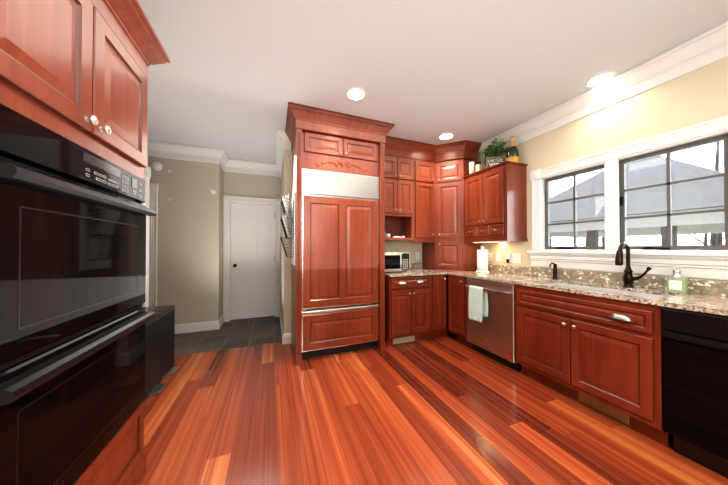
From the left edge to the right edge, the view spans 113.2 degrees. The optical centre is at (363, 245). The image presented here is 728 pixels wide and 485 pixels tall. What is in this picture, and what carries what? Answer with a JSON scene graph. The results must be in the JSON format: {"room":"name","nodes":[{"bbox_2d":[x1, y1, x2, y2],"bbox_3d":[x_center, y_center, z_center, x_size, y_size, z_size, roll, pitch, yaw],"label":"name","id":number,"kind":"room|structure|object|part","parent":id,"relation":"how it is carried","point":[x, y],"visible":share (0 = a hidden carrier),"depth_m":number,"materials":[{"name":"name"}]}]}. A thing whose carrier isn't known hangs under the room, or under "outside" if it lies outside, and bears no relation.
{"room":"kitchen","nodes":[
{"label":"kitchen","id":0,"kind":"room"},
{"bbox_2d":[147,113,150,182],"bbox_3d":[-1.364,-0.128,-0.216,0.120,2.740,6.120,0,-1,-21],"label":"wall","id":1,"kind":"structure","parent":0,"point":[148,157],"depth_m":2.66,"materials":[{"name":"beige paint"}]},
{"bbox_2d":[151,157,222,323],"bbox_3d":[-3.342,-0.095,3.330,2.330,2.740,0.120,0,-1,-21],"label":"wall","id":2,"kind":"structure","parent":0,"point":[190,244],"depth_m":3.56,"materials":[{"name":"beige paint"}]},
{"bbox_2d":[142,182,157,306],"bbox_3d":[-3.424,0.196,3.211,1.055,2.154,0.039,0,-1,-21],"label":"door frame","id":3,"kind":"structure","parent":2,"relation":"attached to","point":[151,196],"depth_m":3.38,"materials":[{"name":"white paint"}]},
{"bbox_2d":[151,161,162,170],"bbox_3d":[-2.945,-1.135,3.407,0.130,0.130,0.038,0,-1,-21],"label":"smoke detector","id":4,"kind":"object","parent":2,"relation":"attached to","point":[156,166],"visible":1,"depth_m":3.40,"materials":[{"name":"white plastic"}]},
{"bbox_2d":[148,140,227,164],"bbox_3d":[-3.208,-1.365,3.282,2.298,0.198,0.088,0,-1,-21],"label":"crown molding","id":5,"kind":"structure","parent":2,"relation":"attached to","point":[155,148],"depth_m":3.52,"materials":[{"name":"white paint"}]},
{"bbox_2d":[175,320,219,333],"bbox_3d":[-2.573,1.211,3.541,0.766,0.132,0.016,0,-1,-21],"label":"baseboard","id":6,"kind":"structure","parent":2,"relation":"attached to","point":[203,326],"depth_m":3.57,"materials":[{"name":"white paint"}]},
{"bbox_2d":[219,315,223,326],"bbox_3d":[-2.297,1.214,3.867,0.016,0.132,0.366,0,-1,-21],"label":"baseboard","id":7,"kind":"structure","parent":2,"relation":"attached to","point":[221,319],"depth_m":3.86,"materials":[{"name":"white paint"}]},
{"bbox_2d":[174,316,281,355],"bbox_3d":[-2.956,1.309,3.776,3.340,0.060,2.460,0,-1,-21],"label":"floor","id":8,"kind":"structure","parent":0,"point":[237,333],"depth_m":3.37,"materials":[{"name":"tile"}]},
{"bbox_2d":[223,171,278,254],"bbox_3d":[-2.023,-0.087,4.244,1.030,2.740,0.120,0,-1,-21],"label":"wall","id":9,"kind":"structure","parent":0,"point":[234,184],"depth_m":4.20,"materials":[{"name":"beige paint"}]},
{"bbox_2d":[220,158,275,175],"bbox_3d":[-1.971,-1.357,4.164,0.820,0.198,0.088,0,-1,-21],"label":"crown molding","id":10,"kind":"structure","parent":9,"relation":"attached to","point":[234,165],"depth_m":4.17,"materials":[{"name":"white paint"}]},
{"bbox_2d":[223,195,280,321],"bbox_3d":[-1.961,0.216,4.247,0.920,2.135,0.155,0,-1,-21],"label":"door frame","id":11,"kind":"structure","parent":9,"relation":"attached to","point":[227,199],"depth_m":4.11,"materials":[{"name":"white paint"}]},
{"bbox_2d":[230,203,274,319],"bbox_3d":[-1.949,0.265,4.232,0.712,2.012,0.110,0,-1,-21],"label":"hall door","id":12,"kind":"structure","parent":9,"relation":"in","point":[252,257],"depth_m":4.24,"materials":[{"name":"white paint"}]},
{"bbox_2d":[279,164,282,323],"bbox_3d":[-1.272,-0.090,3.895,0.120,2.740,1.310,0,-1,-21],"label":"wall","id":13,"kind":"structure","parent":0,"point":[280,178],"depth_m":3.90,"materials":[{"name":"beige paint"}]},
{"bbox_2d":[276,129,287,176],"bbox_3d":[-1.305,-1.361,3.703,0.088,0.198,1.428,0,-1,-21],"label":"crown molding","id":14,"kind":"structure","parent":13,"relation":"attached to","point":[282,138],"depth_m":3.37,"materials":[{"name":"white paint"}]},
{"bbox_2d":[279,310,285,343],"bbox_3d":[-1.272,1.212,3.720,0.036,0.132,1.336,0,-1,-21],"label":"baseboard","id":15,"kind":"structure","parent":13,"relation":"attached to","point":[282,333],"depth_m":3.28,"materials":[{"name":"white paint"}]},
{"bbox_2d":[283,149,450,333],"bbox_3d":[0.213,-0.092,3.668,2.730,2.740,0.120,0,-1,-21],"label":"wall","id":16,"kind":"structure","parent":0,"point":[412,247],"depth_m":3.15,"materials":[{"name":"beige paint"}]},
{"bbox_2d":[410,262,421,268],"bbox_3d":[0.518,0.312,3.709,0.905,0.099,0.009,0,-1,-21],"label":"backsplash","id":17,"kind":"structure","parent":16,"relation":"attached to","point":[413,265],"depth_m":3.82,"materials":[{"name":"beige stone"}]},
{"bbox_2d":[416,252,419,259],"bbox_3d":[0.861,0.161,3.845,0.075,0.118,0.008,0,-1,-21],"label":"outlet","id":18,"kind":"object","parent":16,"relation":"attached to","point":[417,253],"depth_m":3.84,"materials":[{"name":"white plastic"}]},
{"bbox_2d":[385,231,404,237],"bbox_3d":[0.404,-0.168,3.456,0.444,0.150,0.177,0,-1,-21],"label":"jar","id":19,"kind":"object","parent":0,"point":[387,235],"visible":0.25,"depth_m":3.43,"materials":[{"name":"ceramic"}]},
{"bbox_2d":[138,0,727,163],"bbox_3d":[-0.594,-1.533,1.432,6.250,0.100,8.780,0,-1,-21],"label":"ceiling","id":20,"kind":"structure","parent":0,"point":[233,78],"depth_m":1.90,"materials":[{"name":"grey paint"}]},
{"bbox_2d":[345,87,366,100],"bbox_3d":[-0.079,-1.471,2.336,0.210,0.007,0.210,0,-1,-21],"label":"recessed light","id":21,"kind":"object","parent":20,"relation":"in","point":[355,94],"visible":1,"depth_m":2.33,"materials":[{"name":"white paint"}]},
{"bbox_2d":[438,133,454,139],"bbox_3d":[1.103,-1.463,3.219,0.210,0.007,0.210,0,-1,-21],"label":"recessed light","id":22,"kind":"object","parent":20,"relation":"in","point":[445,136],"visible":1,"depth_m":3.21,"materials":[{"name":"white paint"}]},
{"bbox_2d":[584,71,616,87],"bbox_3d":[2.098,-1.473,2.134,0.210,0.007,0.210,0,-1,-21],"label":"recessed light","id":23,"kind":"object","parent":20,"relation":"in","point":[597,80],"visible":0.94,"depth_m":2.12,"materials":[{"name":"white paint"}]},
{"bbox_2d":[139,322,727,484],"bbox_3d":[0.634,1.279,0.550,4.410,0.060,6.140,0,-1,-21],"label":"floor","id":24,"kind":"structure","parent":0,"point":[449,409],"depth_m":1.66,"materials":[{"name":"brown wood"}]},
{"bbox_2d":[0,0,170,484],"bbox_3d":[-1.319,0.056,0.826,0.707,2.390,1.077,0,-1,-21],"label":"tall cabinet","id":25,"kind":"object","parent":24,"relation":"on","point":[75,71],"visible":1,"depth_m":0.94,"materials":[{"name":"brown wood"}]},
{"bbox_2d":[0,103,156,484],"bbox_3d":[-1.295,0.232,0.833,0.644,1.200,0.821,0,-1,-21],"label":"double wall oven","id":26,"kind":"object","parent":25,"relation":"in","point":[75,316],"visible":1,"depth_m":0.79,"materials":[{"name":"black glass"}]},
{"bbox_2d":[143,305,179,401],"bbox_3d":[-1.999,0.943,2.187,0.394,0.642,0.708,0,-1,-21],"label":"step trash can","id":27,"kind":"object","parent":24,"relation":"on","point":[159,346],"visible":0.35,"depth_m":2.19,"materials":[{"name":"black metal"}]},
{"bbox_2d":[285,102,394,364],"bbox_3d":[-0.332,-0.097,3.001,1.228,2.737,0.729,0,-1,-21],"label":"tall cabinet","id":28,"kind":"object","parent":24,"relation":"on","point":[325,140],"visible":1,"depth_m":2.75,"materials":[{"name":"brown wood"}]},
{"bbox_2d":[280,193,293,256],"bbox_3d":[-0.913,-0.239,2.829,0.134,0.742,0.304,0,-1,-21],"label":"wire baskets","id":29,"kind":"object","parent":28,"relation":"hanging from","point":[287,211],"visible":1,"depth_m":2.79,"materials":[{"name":"black"}]},
{"bbox_2d":[291,192,294,265],"bbox_3d":[-0.837,-0.185,2.837,0.014,0.810,0.400,0,-1,-21],"label":"cutting board","id":30,"kind":"object","parent":28,"relation":"attached to","point":[292,255],"visible":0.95,"depth_m":2.78,"materials":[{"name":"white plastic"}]},
{"bbox_2d":[301,168,379,358],"bbox_3d":[-0.350,0.213,3.043,0.930,2.118,0.617,0,-1,-21],"label":"refrigerator","id":31,"kind":"object","parent":24,"relation":"on","point":[340,305],"visible":0.92,"depth_m":2.76,"materials":[{"name":"brown wood"}]},
{"bbox_2d":[385,274,447,345],"bbox_3d":[0.664,0.833,3.403,0.962,0.884,0.661,0,-1,-21],"label":"base cabinet","id":32,"kind":"object","parent":24,"relation":"on","point":[416,306],"visible":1,"depth_m":3.09,"materials":[{"name":"brown wood"}]},
{"bbox_2d":[393,335,414,343],"bbox_3d":[0.520,1.214,3.122,0.320,0.093,0.006,0,-1,-21],"label":"air vent","id":33,"kind":"object","parent":32,"relation":"attached to","point":[403,339],"visible":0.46,"depth_m":3.12,"materials":[{"name":"beige metal"}]},
{"bbox_2d":[385,268,447,276],"bbox_3d":[0.605,0.374,3.389,0.840,0.028,0.667,0,-1,-21],"label":"countertop","id":34,"kind":"structure","parent":32,"relation":"on","point":[419,271],"depth_m":3.22,"materials":[{"name":"beige stone"}]},
{"bbox_2d":[385,252,409,271],"bbox_3d":[0.349,0.225,3.352,0.460,0.265,0.372,0,-1,-21],"label":"microwave","id":35,"kind":"object","parent":34,"relation":"on","point":[396,261],"visible":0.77,"depth_m":3.20,"materials":[{"name":"silver metal"}]},
{"bbox_2d":[465,278,520,371],"bbox_3d":[1.627,0.830,2.754,0.679,0.878,0.616,0,-1,-21],"label":"dishwasher","id":36,"kind":"object","parent":24,"relation":"on","point":[492,335],"visible":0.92,"depth_m":2.55,"materials":[{"name":"silver metal"}]},
{"bbox_2d":[468,285,487,322],"bbox_3d":[1.293,0.656,2.727,0.056,0.382,0.238,0,-1,-21],"label":"dish towel","id":37,"kind":"object","parent":36,"relation":"hanging from","point":[478,304],"visible":1,"depth_m":2.70,"materials":[{"name":"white fabric"}]},
{"bbox_2d":[448,274,669,445],"bbox_3d":[2.007,0.819,1.832,0.671,0.884,3.298,0,-1,-21],"label":"base cabinet","id":38,"kind":"object","parent":24,"relation":"on","point":[607,351],"visible":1,"depth_m":1.79,"materials":[{"name":"brown wood"}]},
{"bbox_2d":[424,268,727,315],"bbox_3d":[1.911,0.363,2.140,0.647,0.028,3.937,0,-1,-21],"label":"countertop","id":39,"kind":"structure","parent":38,"relation":"on","point":[710,304],"depth_m":1.82,"materials":[{"name":"beige stone"}]},
{"bbox_2d":[422,159,481,270],"bbox_3d":[1.334,-0.439,3.706,0.606,1.597,0.612,0,-1,-21],"label":"cabinet","id":40,"kind":"object","parent":39,"relation":"on","point":[449,249],"visible":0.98,"depth_m":3.48,"materials":[{"name":"brown wood"}]},
{"bbox_2d":[476,246,489,272],"bbox_3d":[1.595,0.184,3.232,0.170,0.348,0.170,0,-1,-21],"label":"paper towel holder","id":41,"kind":"object","parent":39,"relation":"on","point":[482,260],"visible":1,"depth_m":3.18,"materials":[{"name":"white paper"}]},
{"bbox_2d":[549,262,557,278],"bbox_3d":[1.991,0.263,2.526,0.117,0.177,0.052,0,-1,-21],"label":"tap","id":42,"kind":"object","parent":39,"relation":"on","point":[555,271],"visible":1,"depth_m":2.52,"materials":[{"name":"brown metal"}]},
{"bbox_2d":[547,283,667,298],"bbox_3d":[1.938,0.485,2.009,0.459,0.215,0.829,0,-1,-21],"label":"stainless steel sink","id":43,"kind":"object","parent":39,"relation":"in","point":[645,295],"visible":0.08,"depth_m":2.08,"materials":[{"name":"grey metal"}]},
{"bbox_2d":[615,242,651,287],"bbox_3d":[2.176,0.159,1.944,0.198,0.374,0.170,0,-1,-21],"label":"bronze faucet","id":44,"kind":"object","parent":39,"relation":"on","point":[629,278],"visible":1,"depth_m":1.99,"materials":[{"name":"brown metal"}]},
{"bbox_2d":[667,266,687,293],"bbox_3d":[2.309,0.248,1.770,0.065,0.193,0.090,0,-1,-21],"label":"soap bottle","id":45,"kind":"object","parent":39,"relation":"on","point":[677,281],"visible":1,"depth_m":1.75,"materials":[{"name":"green"}]},
{"bbox_2d":[578,392,628,424],"bbox_3d":[1.788,1.202,1.805,0.006,0.093,0.295,0,-1,-21],"label":"air vent","id":46,"kind":"object","parent":38,"relation":"attached to","point":[607,410],"visible":0.62,"depth_m":1.79,"materials":[{"name":"gold metal"}]},
{"bbox_2d":[661,307,727,478],"bbox_3d":[2.215,0.817,1.290,0.632,0.878,0.610,0,-1,-21],"label":"dishwasher","id":47,"kind":"object","parent":24,"relation":"on","point":[695,384],"visible":0.8,"depth_m":1.35,"materials":[{"name":"black metal"}]},
{"bbox_2d":[454,57,727,295],"bbox_3d":[2.630,-0.114,1.350,0.120,2.740,6.180,0,-1,-21],"label":"wall","id":48,"kind":"structure","parent":0,"point":[700,95],"depth_m":2.09,"materials":[{"name":"beige paint"}]},
{"bbox_2d":[437,140,481,161],"bbox_3d":[1.354,-1.355,3.497,0.551,0.212,0.378,0,-1,-21],"label":"crown molding","id":49,"kind":"structure","parent":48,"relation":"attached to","point":[467,149],"depth_m":3.42,"materials":[{"name":"brown wood"}]},
{"bbox_2d":[488,253,491,260],"bbox_3d":[1.776,0.157,3.390,0.008,0.118,0.075,0,-1,-21],"label":"outlet","id":50,"kind":"object","parent":48,"relation":"attached to","point":[489,254],"depth_m":3.38,"materials":[{"name":"white plastic"}]},
{"bbox_2d":[463,161,527,242],"bbox_3d":[1.674,-0.511,3.139,0.378,0.935,0.688,0,-1,-21],"label":"upper cabinet","id":51,"kind":"object","parent":48,"relation":"attached to","point":[495,203],"visible":1,"depth_m":2.90,"materials":[{"name":"brown wood"}]},
{"bbox_2d":[469,162,480,173],"bbox_3d":[1.577,-1.080,3.386,0.180,0.206,0.150,0,-1,-21],"label":"pillar candles","id":52,"kind":"object","parent":51,"relation":"on","point":[471,167],"visible":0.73,"depth_m":3.35,"materials":[{"name":"beige wax"}]},
{"bbox_2d":[480,138,508,166],"bbox_3d":[1.724,-1.185,3.198,0.228,0.413,0.332,0,-1,-21],"label":"greenery","id":53,"kind":"object","parent":51,"relation":"on","point":[488,153],"visible":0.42,"depth_m":3.17,"materials":[{"name":"green plant"}]},
{"bbox_2d":[486,156,505,167],"bbox_3d":[1.712,-1.065,3.115,0.230,0.170,0.026,0,-1,16],"label":"sign","id":54,"kind":"object","parent":51,"relation":"on","point":[491,161],"visible":0.67,"depth_m":3.12,"materials":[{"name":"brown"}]},
{"bbox_2d":[506,136,518,162],"bbox_3d":[1.833,-1.164,2.961,0.135,0.366,0.135,0,-1,-21],"label":"champagne bottle","id":55,"kind":"object","parent":51,"relation":"on","point":[512,153],"visible":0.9,"depth_m":2.92,"materials":[{"name":"green glass"}]},
{"bbox_2d":[496,253,500,261],"bbox_3d":[1.822,0.156,3.260,0.015,0.118,0.075,0,-1,-21],"label":"outlet","id":56,"kind":"object","parent":48,"relation":"attached to","point":[498,255],"depth_m":3.26,"materials":[{"name":"white plastic"}]},
{"bbox_2d":[512,254,520,262],"bbox_3d":[1.914,0.160,3.022,0.015,0.118,0.120,0,-1,-21],"label":"outlet","id":57,"kind":"object","parent":48,"relation":"attached to","point":[516,258],"depth_m":3.02,"materials":[{"name":"white plastic"}]},
{"bbox_2d":[506,253,511,262],"bbox_3d":[1.867,0.156,3.114,0.036,0.123,0.075,0,-1,-21],"label":"light","id":58,"kind":"object","parent":57,"relation":"attached to","point":[508,257],"visible":0.9,"depth_m":3.10,"materials":[{"name":"white plastic"}]},
{"bbox_2d":[479,21,727,159],"bbox_3d":[2.642,-1.386,1.039,0.088,0.198,5.328,0,-1,-21],"label":"crown molding","id":59,"kind":"structure","parent":48,"relation":"attached to","point":[708,47],"depth_m":2.04,"materials":[{"name":"white paint"}]},
{"bbox_2d":[488,264,727,296],"bbox_3d":[2.321,0.296,1.966,0.009,0.099,3.318,0,-1,-21],"label":"backsplash","id":60,"kind":"structure","parent":48,"relation":"attached to","point":[717,288],"depth_m":2.17,"materials":[{"name":"beige stone"}]},
{"bbox_2d":[527,115,727,279],"bbox_3d":[2.277,-0.325,2.186,0.180,1.128,1.480,0,-1,-21],"label":"window","id":61,"kind":"structure","parent":48,"relation":"in","point":[707,264],"depth_m":2.07,"materials":[{"name":"white paint"}]},
{"bbox_3d":[2.293,-0.366,2.193,0.065,0.804,1.204,0,-1,-21],"label":"window sash","id":62,"kind":"part","parent":61,"relation":"part of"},
{"label":"outside","id":63,"kind":"structure","parent":0,"visible":0},
{"bbox_2d":[550,141,724,249],"bbox_3d":[23.850,-18.672,9.277,44.700,60.000,140.000,0,-1,-21],"label":"sky","id":64,"kind":"structure","parent":63,"point":[678,158],"depth_m":30.29,"materials":[{"name":"white"}]},
{"bbox_3d":[40.280,3.936,15.380,79.500,0.100,80.000,0,-1,-21],"label":"ground","id":65,"kind":"structure","parent":63,"visible":0},
{"bbox_2d":[550,142,724,245],"bbox_3d":[22.092,-1.463,15.022,13.381,10.714,35.567,0,-1,-21],"label":"trees","id":66,"kind":"object","parent":65,"relation":"on","point":[716,235],"depth_m":12.28,"materials":[{"name":"grey plant"}]},
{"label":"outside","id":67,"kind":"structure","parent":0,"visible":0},
{"bbox_2d":[550,156,724,245],"bbox_3d":[7.753,0.230,6.668,5.200,5.750,5.200,0,-1,-21],"label":"gazebo","id":68,"kind":"object","parent":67,"point":[683,222],"depth_m":5.29,"materials":[{"name":"grey"}]}
]}

